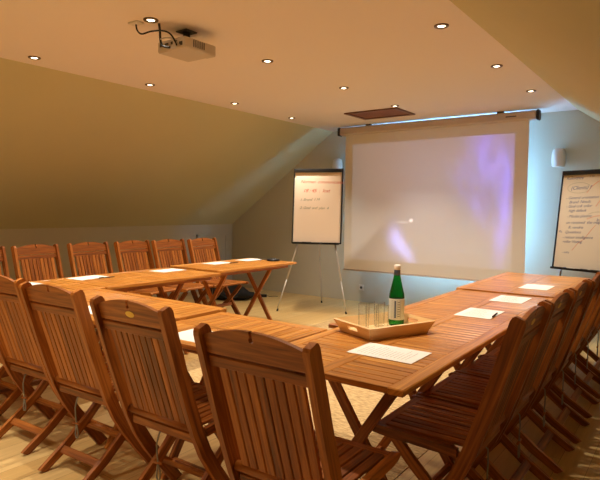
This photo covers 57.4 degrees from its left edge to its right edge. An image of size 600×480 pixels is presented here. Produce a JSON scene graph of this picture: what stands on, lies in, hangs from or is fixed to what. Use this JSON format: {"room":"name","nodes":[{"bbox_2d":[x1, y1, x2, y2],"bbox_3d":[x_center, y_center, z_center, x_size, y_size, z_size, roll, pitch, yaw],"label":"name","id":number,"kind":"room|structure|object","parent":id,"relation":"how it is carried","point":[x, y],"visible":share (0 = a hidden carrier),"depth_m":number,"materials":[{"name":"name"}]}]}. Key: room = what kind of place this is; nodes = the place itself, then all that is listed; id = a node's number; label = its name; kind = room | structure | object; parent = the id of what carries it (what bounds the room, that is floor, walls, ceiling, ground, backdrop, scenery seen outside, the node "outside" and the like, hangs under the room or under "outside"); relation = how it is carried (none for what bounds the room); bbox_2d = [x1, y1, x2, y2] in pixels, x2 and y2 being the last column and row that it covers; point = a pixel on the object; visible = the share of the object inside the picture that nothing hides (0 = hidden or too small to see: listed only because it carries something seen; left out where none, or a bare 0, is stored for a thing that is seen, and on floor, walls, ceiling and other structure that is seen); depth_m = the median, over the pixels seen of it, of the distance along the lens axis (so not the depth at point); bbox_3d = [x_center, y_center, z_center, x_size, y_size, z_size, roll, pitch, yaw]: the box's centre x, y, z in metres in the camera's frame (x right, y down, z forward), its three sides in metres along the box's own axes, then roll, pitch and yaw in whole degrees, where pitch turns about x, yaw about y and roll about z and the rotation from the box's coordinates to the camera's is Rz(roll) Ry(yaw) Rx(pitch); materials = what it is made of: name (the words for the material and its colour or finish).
{"room":"conference room","nodes":[
{"label":"conference room","id":0,"kind":"room"},
{"bbox_2d":[0,224,231,296],"bbox_3d":[-4.046,0.448,5.699,0.100,1.080,9.600,3,4,36],"label":"wall","id":1,"kind":"structure","parent":0,"point":[9,238],"depth_m":7.43,"materials":[{"name":"paint"}]},
{"bbox_2d":[196,234,226,289],"bbox_3d":[-1.460,0.352,9.135,0.032,0.900,0.690,3,4,36],"label":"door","id":2,"kind":"structure","parent":1,"relation":"in","point":[221,239],"depth_m":9.29,"materials":[{"name":"paint"}]},
{"bbox_2d":[0,58,331,228],"bbox_3d":[-3.188,-0.810,5.013,2.110,1.525,9.600,3,4,36],"label":"ceiling","id":3,"kind":"structure","parent":0,"point":[77,151],"depth_m":6.36,"materials":[{"name":"paint"}]},
{"bbox_2d":[0,0,577,131],"bbox_3d":[-0.985,-1.421,3.375,3.325,0.100,9.600,3,4,36],"label":"ceiling","id":4,"kind":"structure","parent":0,"point":[387,53],"depth_m":4.17,"materials":[{"name":"white paint"}]},
{"bbox_2d":[28,56,40,59],"bbox_3d":[-2.084,-1.428,4.301,0.094,0.008,0.094,3,4,36],"label":"recessed light","id":5,"kind":"object","parent":4,"relation":"in","point":[29,57],"visible":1,"depth_m":4.29,"materials":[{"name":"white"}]},
{"bbox_2d":[128,20,143,25],"bbox_3d":[-1.037,-1.370,3.465,0.090,0.012,0.060,3,4,36],"label":"outlet","id":6,"kind":"object","parent":4,"relation":"attached to","point":[134,22],"visible":0.82,"depth_m":3.45,"materials":[{"name":"white plastic"}]},
{"bbox_2d":[135,24,176,45],"bbox_3d":[-0.912,-1.302,3.492,0.266,0.130,0.070,1,3,4],"label":"cable","id":7,"kind":"object","parent":6,"relation":"attached to","point":[135,24],"visible":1,"depth_m":3.47,"materials":[{"name":"black plastic"}]},
{"bbox_2d":[143,17,158,22],"bbox_3d":[-0.928,-1.367,3.411,0.094,0.008,0.094,3,4,36],"label":"recessed light","id":8,"kind":"object","parent":4,"relation":"in","point":[146,19],"visible":1,"depth_m":3.40,"materials":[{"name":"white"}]},
{"bbox_2d":[158,23,169,47],"bbox_3d":[-0.872,-1.307,3.506,0.072,0.149,0.063,1,3,1],"label":"cable","id":9,"kind":"object","parent":4,"relation":"hanging from","point":[159,26],"visible":0.98,"depth_m":3.52,"materials":[{"name":"black plastic"}]},
{"bbox_2d":[158,28,215,61],"bbox_3d":[-0.742,-1.306,3.652,0.268,0.153,0.309,3,4,36],"label":"ceiling projector","id":10,"kind":"object","parent":4,"relation":"hanging from","point":[190,49],"visible":0.94,"depth_m":3.59,"materials":[{"name":"beige plastic"}]},
{"bbox_2d":[262,59,272,62],"bbox_3d":[-0.257,-1.412,4.331,0.094,0.008,0.094,3,4,36],"label":"recessed light","id":11,"kind":"object","parent":4,"relation":"in","point":[263,60],"visible":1,"depth_m":4.32,"materials":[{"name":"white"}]},
{"bbox_2d":[344,107,414,119],"bbox_3d":[0.964,-1.525,6.631,0.700,0.016,0.510,3,4,36],"label":"ceiling hatch","id":12,"kind":"object","parent":4,"relation":"attached to","point":[395,111],"visible":1,"depth_m":6.60,"materials":[{"name":"brown wood"}]},
{"bbox_2d":[337,109,540,280],"bbox_3d":[1.623,-0.535,7.028,2.675,2.024,0.100,3,4,36],"label":"projection screen","id":13,"kind":"object","parent":4,"relation":"hanging from","point":[446,198],"visible":0.95,"depth_m":6.92,"materials":[{"name":"white fabric"}]},
{"bbox_2d":[434,23,448,28],"bbox_3d":[0.895,-1.352,3.469,0.094,0.008,0.094,3,4,36],"label":"recessed light","id":14,"kind":"object","parent":4,"relation":"in","point":[440,25],"visible":1,"depth_m":3.46,"materials":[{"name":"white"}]},
{"bbox_2d":[491,64,502,67],"bbox_3d":[1.584,-1.398,4.413,0.094,0.008,0.094,3,4,36],"label":"recessed light","id":15,"kind":"object","parent":4,"relation":"in","point":[495,65],"visible":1,"depth_m":4.40,"materials":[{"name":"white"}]},
{"bbox_2d":[0,287,599,479],"bbox_3d":[-1.017,1.190,3.525,7.410,0.100,9.600,3,4,36],"label":"floor","id":16,"kind":"structure","parent":0,"point":[582,463],"depth_m":3.14,"materials":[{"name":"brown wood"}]},
{"bbox_2d":[0,246,9,277],"bbox_3d":[-2.708,0.560,4.852,0.619,0.976,0.452,3,4,36],"label":"folding chair","id":17,"kind":"object","parent":16,"relation":"on","point":[3,258],"visible":0.1,"depth_m":5.13,"materials":[{"name":"brown wood"}]},
{"bbox_2d":[0,357,52,415],"bbox_3d":[-1.910,0.640,3.559,0.452,0.976,0.619,3,4,34],"label":"folding chair","id":18,"kind":"object","parent":16,"relation":"on","point":[11,397],"visible":0.11,"depth_m":3.48,"materials":[{"name":"brown wood"}]},
{"bbox_2d":[11,244,63,281],"bbox_3d":[-2.382,0.541,5.265,0.619,0.976,0.452,3,4,35],"label":"folding chair","id":19,"kind":"object","parent":16,"relation":"on","point":[34,267],"visible":0.27,"depth_m":5.37,"materials":[{"name":"brown wood"}]},
{"bbox_2d":[0,279,104,393],"bbox_3d":[-2.141,0.736,3.914,0.740,0.740,1.220,3,4,36],"label":"folding table","id":20,"kind":"object","parent":16,"relation":"on","point":[70,286],"visible":0.3,"depth_m":4.19,"materials":[{"name":"brown wood"}]},
{"bbox_2d":[0,275,106,454],"bbox_3d":[-1.487,0.663,3.233,0.452,0.976,0.619,3,4,33],"label":"folding chair","id":21,"kind":"object","parent":16,"relation":"on","point":[19,351],"visible":0.63,"depth_m":3.10,"materials":[{"name":"brown wood"}]},
{"bbox_2d":[18,281,150,479],"bbox_3d":[-1.035,0.688,2.864,0.452,0.976,0.619,3,4,34],"label":"folding chair","id":22,"kind":"object","parent":16,"relation":"on","point":[60,320],"visible":0.8,"depth_m":2.71,"materials":[{"name":"brown wood"}]},
{"bbox_2d":[67,241,139,327],"bbox_3d":[-2.043,0.519,5.712,0.619,0.976,0.452,3,4,37],"label":"folding chair","id":23,"kind":"object","parent":16,"relation":"on","point":[88,263],"visible":0.3,"depth_m":5.82,"materials":[{"name":"brown wood"}]},
{"bbox_2d":[55,267,219,353],"bbox_3d":[-1.416,0.688,4.907,0.760,0.740,1.220,3,4,36],"label":"folding table","id":24,"kind":"object","parent":16,"relation":"on","point":[126,281],"visible":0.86,"depth_m":4.78,"materials":[{"name":"brown wood"}]},
{"bbox_2d":[66,275,108,279],"bbox_3d":[-1.814,0.323,4.709,0.210,0.002,0.297,3,4,33],"label":"paper sheet","id":25,"kind":"object","parent":24,"relation":"on","point":[91,276],"visible":0.86,"depth_m":4.70,"materials":[{"name":"white paper"}]},
{"bbox_2d":[152,268,183,272],"bbox_3d":[-1.280,0.295,5.322,0.210,0.001,0.297,3,4,34],"label":"paper sheet","id":26,"kind":"object","parent":24,"relation":"on","point":[170,269],"visible":1,"depth_m":5.31,"materials":[{"name":"white paper"}]},
{"bbox_2d":[53,288,228,448],"bbox_3d":[-1.150,0.768,3.407,1.280,0.752,0.745,3,4,36],"label":"folding table","id":27,"kind":"object","parent":16,"relation":"on","point":[182,310],"visible":0.23,"depth_m":3.37,"materials":[{"name":"brown wood"}]},
{"bbox_2d":[114,240,181,298],"bbox_3d":[-1.680,0.501,6.092,0.619,0.976,0.452,3,4,34],"label":"folding chair","id":28,"kind":"object","parent":16,"relation":"on","point":[135,259],"visible":0.49,"depth_m":6.15,"materials":[{"name":"brown wood"}]},
{"bbox_2d":[90,295,229,479],"bbox_3d":[-0.525,0.716,2.450,0.452,0.976,0.619,3,4,35],"label":"folding chair","id":29,"kind":"object","parent":16,"relation":"on","point":[141,344],"visible":0.9,"depth_m":2.29,"materials":[{"name":"brown wood"}]},
{"bbox_2d":[151,239,216,303],"bbox_3d":[-1.355,0.487,6.401,0.619,0.976,0.452,3,4,37],"label":"folding chair","id":30,"kind":"object","parent":16,"relation":"on","point":[169,257],"visible":0.54,"depth_m":6.46,"materials":[{"name":"brown wood"}]},
{"bbox_2d":[187,238,248,314],"bbox_3d":[-1.008,0.472,6.742,0.619,0.976,0.452,3,4,36],"label":"folding chair","id":31,"kind":"object","parent":16,"relation":"on","point":[203,252],"visible":0.59,"depth_m":6.82,"materials":[{"name":"brown wood"}]},
{"bbox_2d":[207,285,254,299],"bbox_3d":[-1.035,0.772,8.148,0.720,0.219,0.431,1,3,7],"label":"shoulder bag","id":32,"kind":"object","parent":16,"relation":"on","point":[243,293],"visible":0.56,"depth_m":8.01,"materials":[{"name":"black fabric"}]},
{"bbox_2d":[170,258,296,319],"bbox_3d":[-0.699,0.631,5.992,0.740,0.748,1.220,3,4,36],"label":"folding table","id":33,"kind":"object","parent":16,"relation":"on","point":[241,267],"visible":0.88,"depth_m":5.81,"materials":[{"name":"brown wood"}]},
{"bbox_2d":[202,261,229,264],"bbox_3d":[-0.902,0.253,6.010,0.210,0.001,0.297,3,4,37],"label":"paper sheet","id":34,"kind":"object","parent":33,"relation":"on","point":[220,262],"visible":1,"depth_m":5.96,"materials":[{"name":"white paper"}]},
{"bbox_2d":[239,258,259,260],"bbox_3d":[-0.590,0.232,6.438,0.210,0.001,0.297,3,4,33],"label":"paper sheet","id":35,"kind":"object","parent":33,"relation":"on","point":[249,259],"visible":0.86,"depth_m":6.45,"materials":[{"name":"white paper"}]},
{"bbox_2d":[267,258,279,260],"bbox_3d":[-0.310,0.226,6.345,0.156,0.030,0.156,2,3,19],"label":"speakerphone","id":36,"kind":"object","parent":33,"relation":"on","point":[269,259],"visible":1,"depth_m":6.29,"materials":[{"name":"black plastic"}]},
{"bbox_2d":[161,312,326,478],"bbox_3d":[-0.354,0.819,2.757,0.745,0.740,0.650,3,4,36],"label":"folding table","id":37,"kind":"object","parent":16,"relation":"on","point":[289,332],"visible":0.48,"depth_m":2.81,"materials":[{"name":"brown wood"}]},
{"bbox_2d":[178,329,212,342],"bbox_3d":[-0.465,0.455,2.591,0.297,0.001,0.210,3,4,34],"label":"paper sheet","id":38,"kind":"object","parent":37,"relation":"on","point":[187,335],"visible":0.14,"depth_m":2.60,"materials":[{"name":"white paper"}]},
{"bbox_2d":[193,323,400,479],"bbox_3d":[0.014,0.751,1.912,0.452,0.976,0.619,3,4,35],"label":"folding chair","id":39,"kind":"object","parent":16,"relation":"on","point":[265,430],"visible":1,"depth_m":1.73,"materials":[{"name":"brown wood"}]},
{"bbox_2d":[114,319,492,479],"bbox_3d":[0.419,1.086,4.702,2.400,0.004,3.300,3,4,36],"label":"rug","id":40,"kind":"object","parent":16,"relation":"on","point":[363,401],"visible":0.02,"depth_m":3.75,"materials":[{"name":"carpet"}]},
{"bbox_2d":[276,169,346,313],"bbox_3d":[0.237,-0.010,7.492,0.942,1.888,0.815,1,3,12],"label":"easel","id":41,"kind":"object","parent":16,"relation":"on","point":[317,193],"visible":1,"depth_m":7.18,"materials":[{"name":"white paper"}]},
{"bbox_2d":[292,242,338,244],"bbox_3d":[0.202,0.045,7.123,0.610,0.030,0.071,1,3,12],"label":"tray","id":42,"kind":"object","parent":41,"relation":"on","point":[319,243],"depth_m":7.10,"materials":[{"name":"black metal"}]},
{"bbox_2d":[289,317,506,479],"bbox_3d":[0.352,0.833,2.627,0.890,0.740,1.250,3,4,36],"label":"folding table","id":43,"kind":"object","parent":16,"relation":"on","point":[449,343],"visible":0.61,"depth_m":2.36,"materials":[{"name":"brown wood"}]},
{"bbox_2d":[333,312,434,340],"bbox_3d":[0.418,0.425,2.732,0.415,0.065,0.296,-1,4,-31],"label":"serving tray","id":44,"kind":"object","parent":43,"relation":"on","point":[348,324],"visible":0.88,"depth_m":2.67,"materials":[{"name":"brown wood"}]},
{"bbox_2d":[358,303,369,327],"bbox_3d":[0.322,0.382,2.770,0.057,0.125,0.057,3,4,36],"label":"drinking glass","id":45,"kind":"object","parent":44,"relation":"on","point":[358,303],"visible":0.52,"depth_m":2.78,"materials":[{"name":"clear glass"}]},
{"bbox_2d":[366,305,376,327],"bbox_3d":[0.351,0.386,2.706,0.057,0.125,0.057,3,4,36],"label":"drinking glass","id":46,"kind":"object","parent":44,"relation":"on","point":[366,305],"visible":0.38,"depth_m":2.71,"materials":[{"name":"clear glass"}]},
{"bbox_2d":[374,301,384,326],"bbox_3d":[0.408,0.380,2.821,0.057,0.125,0.057,3,4,36],"label":"drinking glass","id":47,"kind":"object","parent":44,"relation":"on","point":[374,301],"visible":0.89,"depth_m":2.83,"materials":[{"name":"clear glass"}]},
{"bbox_2d":[377,304,388,326],"bbox_3d":[0.415,0.385,2.737,0.057,0.125,0.057,3,4,36],"label":"drinking glass","id":48,"kind":"object","parent":44,"relation":"on","point":[378,304],"visible":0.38,"depth_m":2.74,"materials":[{"name":"clear glass"}]},
{"bbox_2d":[389,265,404,325],"bbox_3d":[0.500,0.285,2.833,0.080,0.315,0.080,3,4,36],"label":"water bottle","id":49,"kind":"object","parent":44,"relation":"on","point":[396,295],"visible":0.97,"depth_m":2.81,"materials":[{"name":"green glass"}]},
{"bbox_2d":[347,342,431,363],"bbox_3d":[0.379,0.478,2.329,0.297,0.002,0.210,3,4,36],"label":"paper sheet","id":50,"kind":"object","parent":43,"relation":"on","point":[409,356],"visible":1,"depth_m":2.32,"materials":[{"name":"white paper"}]},
{"bbox_2d":[372,300,552,479],"bbox_3d":[0.668,0.735,2.310,0.619,0.976,0.452,3,4,35],"label":"folding chair","id":51,"kind":"object","parent":16,"relation":"on","point":[435,425],"visible":0.97,"depth_m":2.23,"materials":[{"name":"brown wood"}]},
{"bbox_2d":[387,289,552,370],"bbox_3d":[1.149,0.788,3.567,0.710,0.740,1.210,3,4,36],"label":"folding table","id":52,"kind":"object","parent":16,"relation":"on","point":[444,306],"visible":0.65,"depth_m":3.47,"materials":[{"name":"brown wood"}]},
{"bbox_2d":[454,308,504,318],"bbox_3d":[1.066,0.433,3.250,0.210,0.002,0.297,3,4,35],"label":"paper sheet","id":53,"kind":"object","parent":52,"relation":"on","point":[470,312],"visible":1,"depth_m":3.24,"materials":[{"name":"white paper"}]},
{"bbox_2d":[489,295,530,303],"bbox_3d":[1.452,0.408,3.776,0.210,0.002,0.297,3,4,35],"label":"paper sheet","id":54,"kind":"object","parent":52,"relation":"on","point":[502,298],"visible":1,"depth_m":3.76,"materials":[{"name":"white paper"}]},
{"bbox_2d":[416,288,575,479],"bbox_3d":[0.951,0.717,2.689,0.619,0.976,0.452,3,4,37],"label":"folding chair","id":55,"kind":"object","parent":16,"relation":"on","point":[465,390],"visible":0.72,"depth_m":2.67,"materials":[{"name":"brown wood"}]},
{"bbox_2d":[454,279,592,473],"bbox_3d":[1.240,0.699,3.069,0.619,0.976,0.452,3,4,36],"label":"folding chair","id":56,"kind":"object","parent":16,"relation":"on","point":[482,367],"visible":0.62,"depth_m":3.04,"materials":[{"name":"brown wood"}]},
{"bbox_2d":[456,272,590,297],"bbox_3d":[1.923,0.732,4.635,0.740,0.750,1.400,3,4,36],"label":"folding table","id":57,"kind":"object","parent":16,"relation":"on","point":[508,282],"visible":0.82,"depth_m":4.51,"materials":[{"name":"brown wood"}]},
{"bbox_2d":[519,284,554,289],"bbox_3d":[1.869,0.371,4.328,0.210,0.001,0.297,3,4,36],"label":"paper sheet","id":58,"kind":"object","parent":57,"relation":"on","point":[527,286],"visible":1,"depth_m":4.30,"materials":[{"name":"white paper"}]},
{"bbox_2d":[484,272,599,443],"bbox_3d":[1.517,0.681,3.432,0.619,0.976,0.452,3,4,35],"label":"folding chair","id":59,"kind":"object","parent":16,"relation":"on","point":[557,423],"visible":0.4,"depth_m":3.37,"materials":[{"name":"brown wood"}]},
{"bbox_2d":[550,169,599,275],"bbox_3d":[3.091,0.170,5.683,0.765,1.786,0.703,-1,4,-32],"label":"easel","id":60,"kind":"object","parent":16,"relation":"on","point":[577,236],"visible":0.98,"depth_m":5.66,"materials":[{"name":"white paper"}]},
{"bbox_2d":[550,266,598,272],"bbox_3d":[2.846,0.309,5.541,0.071,0.031,0.650,-1,4,-32],"label":"tray","id":61,"kind":"object","parent":60,"relation":"on","point":[591,269],"depth_m":5.57,"materials":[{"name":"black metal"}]},
{"bbox_2d":[550,271,599,417],"bbox_3d":[1.793,0.662,3.828,0.619,0.976,0.452,3,4,36],"label":"folding chair","id":62,"kind":"object","parent":16,"relation":"on","point":[571,401],"visible":0.15,"depth_m":3.84,"materials":[{"name":"brown wood"}]},
{"bbox_2d":[564,308,599,398],"bbox_3d":[2.074,0.644,4.204,0.619,0.976,0.452,3,4,36],"label":"folding chair","id":63,"kind":"object","parent":16,"relation":"on","point":[584,383],"visible":0.17,"depth_m":4.11,"materials":[{"name":"brown wood"}]},
{"bbox_2d":[576,322,599,376],"bbox_3d":[2.355,0.626,4.580,0.619,0.976,0.452,3,4,36],"label":"folding chair","id":64,"kind":"object","parent":16,"relation":"on","point":[595,369],"visible":0.21,"depth_m":4.46,"materials":[{"name":"brown wood"}]},
{"bbox_2d":[232,110,599,330],"bbox_3d":[1.852,-0.305,7.367,7.410,2.515,0.100,3,4,36],"label":"wall","id":65,"kind":"structure","parent":0,"point":[264,231],"depth_m":8.02,"materials":[{"name":"paint"}]},
{"bbox_2d":[332,158,341,168],"bbox_3d":[0.556,-1.095,8.107,0.146,0.215,0.146,0,3,-9],"label":"wall speaker","id":66,"kind":"object","parent":65,"relation":"attached to","point":[337,163],"visible":0.62,"depth_m":8.05,"materials":[{"name":"white plastic"}]},
{"bbox_2d":[551,148,565,166],"bbox_3d":[2.992,-0.953,6.337,0.146,0.215,0.146,0,3,-9],"label":"wall speaker","id":67,"kind":"object","parent":65,"relation":"attached to","point":[558,159],"visible":1,"depth_m":6.28,"materials":[{"name":"white plastic"}]},
{"bbox_2d":[450,0,599,121],"bbox_3d":[1.198,-0.589,1.823,2.095,1.525,9.600,3,4,36],"label":"ceiling","id":68,"kind":"structure","parent":0,"point":[558,40],"depth_m":2.48,"materials":[{"name":"paint"}]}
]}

